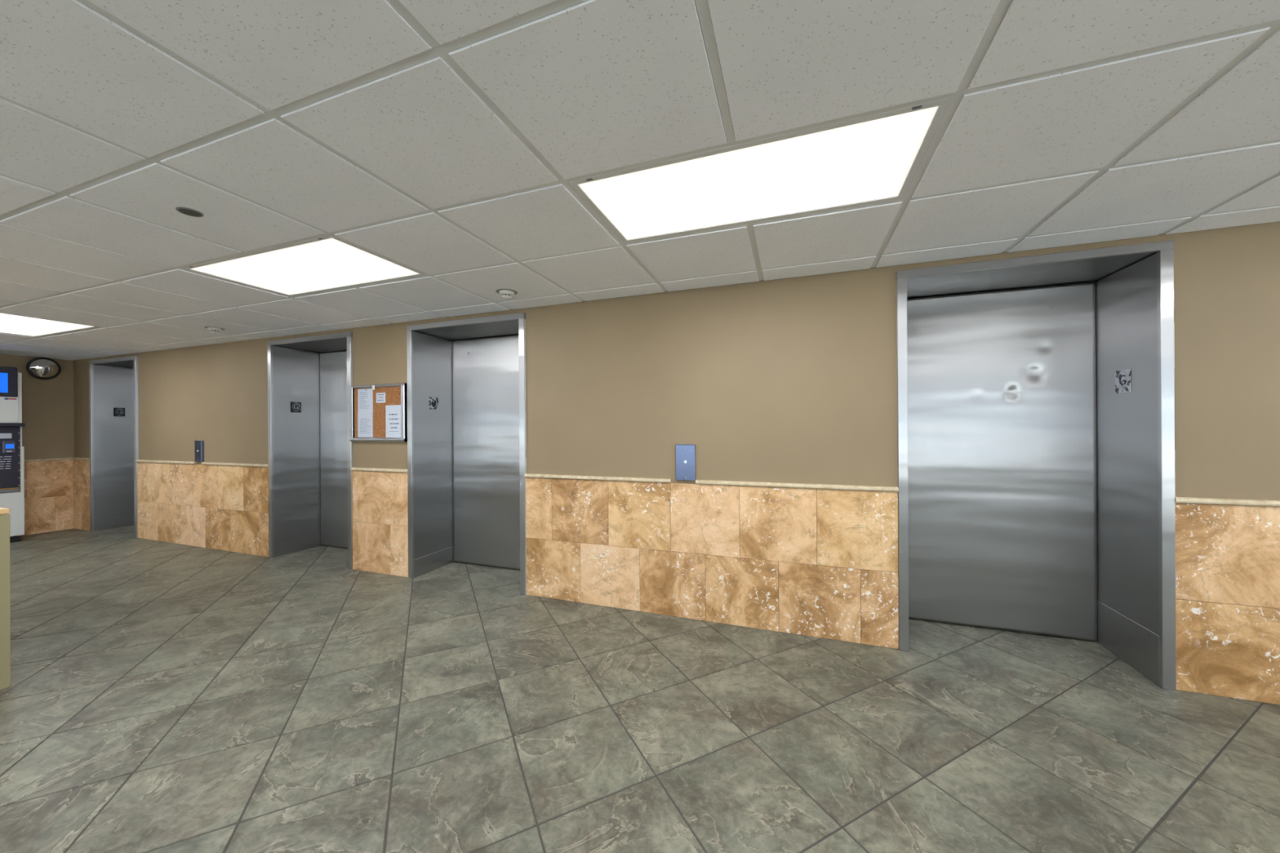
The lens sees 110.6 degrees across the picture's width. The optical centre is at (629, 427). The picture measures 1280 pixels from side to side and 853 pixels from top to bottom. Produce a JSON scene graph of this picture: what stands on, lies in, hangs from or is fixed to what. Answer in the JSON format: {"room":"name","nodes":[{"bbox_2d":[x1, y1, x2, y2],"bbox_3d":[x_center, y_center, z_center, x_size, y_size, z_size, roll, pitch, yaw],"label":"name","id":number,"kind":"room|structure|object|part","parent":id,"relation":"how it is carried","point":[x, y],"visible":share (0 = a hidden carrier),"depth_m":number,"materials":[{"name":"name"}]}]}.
{"room":"lobby","nodes":[
{"label":"lobby","id":0,"kind":"room"},
{"bbox_2d":[0,354,74,536],"bbox_3d":[-8.299,0.208,3.112,0.313,2.202,7.150,0,0,20],"label":"wall","id":1,"kind":"structure","parent":0,"point":[47,405],"depth_m":5.51,"materials":[{"name":"beige paint"}]},
{"bbox_2d":[26,357,61,379],"bbox_3d":[-7.229,-0.730,5.465,0.107,0.270,0.267,0,0,31],"label":"convex mirror","id":2,"kind":"object","parent":1,"relation":"attached to","point":[42,368],"visible":1,"depth_m":5.44,"materials":[{"name":"white mirror"}]},
{"bbox_2d":[24,457,71,462],"bbox_3d":[-8.265,0.405,2.745,0.027,0.026,6.284,0,0,20],"label":"trim","id":3,"kind":"structure","parent":1,"relation":"attached to","point":[70,458],"depth_m":5.50,"materials":[{"name":"stone"}]},
{"bbox_2d":[0,0,1279,360],"bbox_3d":[-1.501,-0.979,0.599,14.820,0.166,7.150,0,0,20],"label":"ceiling","id":4,"kind":"structure","parent":0,"point":[444,140],"depth_m":1.37,"materials":[{"name":"grey"}]},
{"bbox_2d":[0,312,101,337],"bbox_3d":[-5.308,-0.885,3.827,1.199,0.014,0.582,0,0,20],"label":"recessed light","id":5,"kind":"object","parent":4,"relation":"in","point":[12,324],"visible":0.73,"depth_m":3.88,"materials":[{"name":"white plastic"}]},
{"bbox_2d":[175,206,204,217],"bbox_3d":[-1.826,-0.893,1.839,0.084,0.004,0.084,0,0,20],"label":"ceiling vent","id":6,"kind":"object","parent":4,"relation":"in","point":[188,211],"visible":1,"depth_m":1.83,"materials":[{"name":"grey plastic"}]},
{"bbox_2d":[204,326,224,333],"bbox_3d":[-3.703,-0.863,3.950,0.135,0.044,0.135,0,0,20],"label":"smoke detector","id":7,"kind":"object","parent":4,"relation":"attached to","point":[213,330],"visible":1,"depth_m":3.93,"materials":[{"name":"grey plastic"}]},
{"bbox_2d":[180,235,426,296],"bbox_3d":[-1.863,-0.904,2.555,1.199,0.014,0.582,0,0,20],"label":"recessed light","id":8,"kind":"object","parent":4,"relation":"in","point":[329,262],"visible":0.84,"depth_m":2.51,"materials":[{"name":"white plastic"}]},
{"bbox_2d":[495,288,517,299],"bbox_3d":[-0.819,-0.879,2.946,0.142,0.044,0.142,0,0,20],"label":"smoke detector","id":9,"kind":"object","parent":4,"relation":"attached to","point":[507,294],"visible":1,"depth_m":2.92,"materials":[{"name":"grey plastic"}]},
{"bbox_2d":[568,97,952,243],"bbox_3d":[0.433,-0.917,1.708,1.199,0.014,0.582,0,0,20],"label":"recessed light","id":10,"kind":"object","parent":4,"relation":"in","point":[874,158],"visible":0.98,"depth_m":1.64,"materials":[{"name":"white plastic"}]},
{"bbox_2d":[0,524,1279,852],"bbox_3d":[-1.468,1.330,0.651,15.420,0.120,7.346,0,0,20],"label":"floor","id":11,"kind":"structure","parent":0,"point":[161,697],"depth_m":1.85,"materials":[{"name":"grey tile"}]},
{"bbox_2d":[0,507,10,689],"bbox_3d":[-3.909,0.845,2.173,1.592,0.877,0.628,0,0,20],"label":"counter","id":12,"kind":"object","parent":11,"relation":"on","point":[5,580],"depth_m":2.17,"materials":[{"name":"beige laminate"}]},
{"bbox_2d":[0,366,25,542],"bbox_3d":[-7.184,0.313,4.819,0.500,1.978,0.645,0,0,20],"label":"kiosk","id":13,"kind":"object","parent":11,"relation":"on","point":[11,450],"visible":0.88,"depth_m":4.98,"materials":[{"name":"white plastic"}]},
{"bbox_2d":[0,456,11,469],"bbox_3d":[-7.023,0.392,4.757,0.002,0.138,0.462,0,0,20],"label":"print","id":14,"kind":"object","parent":13,"relation":"attached to","point":[5,461],"depth_m":4.94,"materials":[{"name":"grey"}]},
{"bbox_3d":[-7.033,0.360,4.762,0.022,0.742,0.583,0,0,20],"label":"panel","id":15,"kind":"part","parent":13,"relation":"part of","materials":[{"name":"grey plastic"}]},
{"bbox_2d":[72,221,1279,705],"bbox_3d":[-0.386,0.163,3.601,14.220,2.202,0.751,0,0,20],"label":"wall","id":16,"kind":"structure","parent":0,"point":[790,380],"depth_m":2.80,"materials":[{"name":"beige paint"}]},
{"bbox_2d":[71,457,89,460],"bbox_3d":[-6.974,0.398,5.632,0.448,0.026,0.027,0,0,20],"label":"trim","id":17,"kind":"structure","parent":16,"relation":"attached to","point":[73,458],"depth_m":5.61,"materials":[{"name":"stone"}]},
{"bbox_2d":[88,355,138,537],"bbox_3d":[-6.179,0.230,5.612,1.061,2.134,0.530,0,0,20],"label":"door","id":18,"kind":"structure","parent":16,"relation":"in","point":[113,440],"depth_m":5.67,"materials":[{"name":"metal"}]},
{"bbox_3d":[-6.657,0.175,5.777,0.046,1.927,0.463,0,0,20],"label":"panel","id":19,"kind":"part","parent":18,"relation":"part of","materials":[{"name":"metal"}]},
{"bbox_3d":[-6.650,1.219,5.776,0.048,0.159,0.463,0,0,20],"label":"kick plate","id":20,"kind":"part","parent":18,"relation":"part of","materials":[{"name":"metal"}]},
{"bbox_2d":[113,407,124,416],"bbox_3d":[-6.638,-0.201,5.761,0.005,0.112,0.105,0,0,20],"label":"floor plate","id":21,"kind":"object","parent":18,"relation":"attached to","point":[117,411],"visible":1,"depth_m":5.75,"materials":[{"name":"black paint"}]},
{"bbox_2d":[135,459,197,464],"bbox_3d":[-5.234,0.388,4.990,1.144,0.026,0.027,0,0,20],"label":"trim","id":22,"kind":"structure","parent":16,"relation":"attached to","point":[136,460],"depth_m":4.96,"materials":[{"name":"stone"}]},
{"bbox_2d":[195,440,204,462],"bbox_3d":[-4.638,0.255,4.769,0.118,0.228,0.028,0,0,20],"label":"plate","id":23,"kind":"object","parent":16,"relation":"attached to","point":[199,445],"visible":1,"depth_m":4.75,"materials":[{"name":"metal"}]},
{"bbox_2d":[201,462,268,466],"bbox_3d":[-4.070,0.381,4.560,1.082,0.026,0.027,0,0,20],"label":"trim","id":24,"kind":"structure","parent":16,"relation":"attached to","point":[202,463],"depth_m":4.54,"materials":[{"name":"stone"}]},
{"bbox_2d":[267,332,353,569],"bbox_3d":[-2.941,0.211,4.417,1.139,2.134,0.530,0,0,20],"label":"door","id":25,"kind":"structure","parent":16,"relation":"in","point":[310,451],"depth_m":4.63,"materials":[{"name":"metal"}]},
{"bbox_2d":[290,401,301,412],"bbox_3d":[-3.441,-0.209,4.565,0.005,0.108,0.105,0,0,20],"label":"floor plate","id":26,"kind":"object","parent":25,"relation":"attached to","point":[295,406],"visible":1,"depth_m":4.56,"materials":[{"name":"black paint"}]},
{"bbox_3d":[-3.456,0.157,4.594,0.046,1.927,0.463,0,0,20],"label":"panel","id":27,"kind":"part","parent":25,"relation":"part of","materials":[{"name":"metal"}]},
{"bbox_3d":[-3.449,1.200,4.594,0.048,0.159,0.463,0,0,20],"label":"kick plate","id":28,"kind":"part","parent":25,"relation":"part of","materials":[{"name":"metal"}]},
{"bbox_2d":[349,382,407,441],"bbox_3d":[-2.198,-0.126,3.863,0.638,0.501,0.038,0,0,20],"label":"notice board","id":29,"kind":"object","parent":16,"relation":"attached to","point":[392,391],"visible":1,"depth_m":3.86,"materials":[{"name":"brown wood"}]},
{"bbox_3d":[-2.485,-0.130,3.974,0.022,0.466,0.028,0,0,20],"label":"rail","id":30,"kind":"part","parent":29,"relation":"part of","materials":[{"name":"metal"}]},
{"bbox_2d":[357,388,373,413],"bbox_3d":[-2.346,-0.234,3.929,0.180,0.218,0.001,0,0,20],"label":"notice","id":31,"kind":"object","parent":29,"relation":"attached to","point":[365,397],"visible":1,"depth_m":3.93,"materials":[{"name":"white paper"}]},
{"bbox_2d":[359,391,366,408],"bbox_3d":[-2.353,-0.242,3.931,0.125,0.147,0.001,0,0,20],"label":"print","id":32,"kind":"object","parent":31,"relation":"attached to","point":[362,395],"depth_m":3.94,"materials":[{"name":"white paper"}]},
{"bbox_2d":[357,411,373,436],"bbox_3d":[-2.348,-0.029,3.931,0.182,0.228,0.001,0,0,20],"label":"notice","id":33,"kind":"object","parent":29,"relation":"attached to","point":[365,420],"visible":1,"depth_m":3.93,"materials":[{"name":"white paper"}]},
{"bbox_2d":[360,421,370,433],"bbox_3d":[-2.345,-0.014,3.929,0.128,0.128,0.001,0,0,20],"label":"print","id":34,"kind":"object","parent":33,"relation":"attached to","point":[365,426],"depth_m":3.93,"materials":[{"name":"white paper"}]},
{"bbox_3d":[-2.197,0.106,3.862,0.638,0.037,0.037,0,0,20],"label":"rail","id":35,"kind":"part","parent":29,"relation":"part of","materials":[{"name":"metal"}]},
{"bbox_3d":[-2.199,-0.364,3.867,0.636,0.025,0.025,0,0,20],"label":"rail","id":36,"kind":"part","parent":29,"relation":"part of","materials":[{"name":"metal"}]},
{"bbox_2d":[376,392,385,403],"bbox_3d":[-2.173,-0.259,3.865,0.108,0.088,0.001,0,0,20],"label":"notice","id":37,"kind":"object","parent":29,"relation":"attached to","point":[380,397],"visible":1,"depth_m":3.87,"materials":[{"name":"white paper"}]},
{"bbox_2d":[385,404,400,437],"bbox_3d":[-2.033,-0.054,3.814,0.184,0.278,0.001,0,0,20],"label":"notice","id":38,"kind":"object","parent":29,"relation":"attached to","point":[393,412],"visible":1,"depth_m":3.82,"materials":[{"name":"white paper"}]},
{"bbox_2d":[389,413,399,431],"bbox_3d":[-2.030,-0.042,3.813,0.110,0.153,0.001,0,0,20],"label":"print","id":39,"kind":"object","parent":38,"relation":"attached to","point":[393,418],"depth_m":3.81,"materials":[{"name":"white paper"}]},
{"bbox_3d":[-1.919,-0.133,3.761,0.040,0.466,0.034,0,0,20],"label":"rail","id":40,"kind":"part","parent":29,"relation":"part of","materials":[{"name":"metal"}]},
{"bbox_2d":[351,467,407,472],"bbox_3d":[-2.186,0.370,3.864,0.660,0.026,0.027,0,0,20],"label":"trim","id":41,"kind":"structure","parent":16,"relation":"attached to","point":[397,470],"depth_m":3.85,"materials":[{"name":"stone"}]},
{"bbox_2d":[406,312,526,595],"bbox_3d":[-1.244,0.201,3.790,1.164,2.134,0.530,0,0,20],"label":"door","id":42,"kind":"structure","parent":16,"relation":"in","point":[467,456],"depth_m":3.98,"materials":[{"name":"metal"}]},
{"bbox_2d":[428,396,438,409],"bbox_3d":[-1.751,-0.216,3.954,0.005,0.106,0.112,0,0,20],"label":"floor plate","id":43,"kind":"object","parent":42,"relation":"attached to","point":[433,402],"visible":1,"depth_m":3.95,"materials":[{"name":"black paint"}]},
{"bbox_3d":[-1.770,0.151,3.972,0.046,1.935,0.463,0,0,20],"label":"panel","id":44,"kind":"part","parent":42,"relation":"part of","materials":[{"name":"metal"}]},
{"bbox_3d":[-1.763,1.195,3.971,0.048,0.151,0.463,0,0,20],"label":"kick plate","id":45,"kind":"part","parent":42,"relation":"part of","materials":[{"name":"metal"}]},
{"bbox_2d":[524,473,671,483],"bbox_3d":[-0.258,0.359,3.152,1.133,0.026,0.027,0,0,20],"label":"trim","id":46,"kind":"structure","parent":16,"relation":"attached to","point":[526,475],"depth_m":3.12,"materials":[{"name":"stone"}]},
{"bbox_2d":[675,444,695,480],"bbox_3d":[0.367,0.230,2.921,0.129,0.235,0.028,0,0,20],"label":"plate","id":47,"kind":"object","parent":16,"relation":"attached to","point":[685,454],"visible":1,"depth_m":2.91,"materials":[{"name":"metal"}]},
{"bbox_2d":[695,480,898,492],"bbox_3d":[0.973,0.352,2.698,1.151,0.026,0.027,0,0,20],"label":"trim","id":48,"kind":"structure","parent":16,"relation":"attached to","point":[876,488],"depth_m":2.67,"materials":[{"name":"stone"}]},
{"bbox_2d":[896,240,1176,690],"bbox_3d":[2.138,0.182,2.541,1.146,2.134,0.530,0,0,20],"label":"door","id":49,"kind":"structure","parent":16,"relation":"in","point":[1007,438],"depth_m":2.62,"materials":[{"name":"metal"}]},
{"bbox_2d":[1115,368,1130,393],"bbox_3d":[2.621,-0.246,2.356,0.005,0.122,0.116,0,0,20],"label":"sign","id":50,"kind":"object","parent":49,"relation":"attached to","point":[1122,377],"visible":1,"depth_m":2.35,"materials":[{"name":"silver metal"}]},
{"bbox_3d":[2.645,0.080,2.342,0.046,1.844,0.463,0,0,20],"label":"panel","id":51,"kind":"part","parent":49,"relation":"part of","materials":[{"name":"metal"}]},
{"bbox_3d":[2.650,1.124,2.342,0.048,0.242,0.463,0,0,20],"label":"kick plate","id":52,"kind":"part","parent":49,"relation":"part of","materials":[{"name":"metal"}]},
{"bbox_2d":[1174,497,1279,506],"bbox_3d":[4.369,0.333,1.444,3.805,0.026,0.027,0,0,20],"label":"trim","id":53,"kind":"structure","parent":16,"relation":"attached to","point":[1177,500],"depth_m":2.03,"materials":[{"name":"stone"}]}
]}

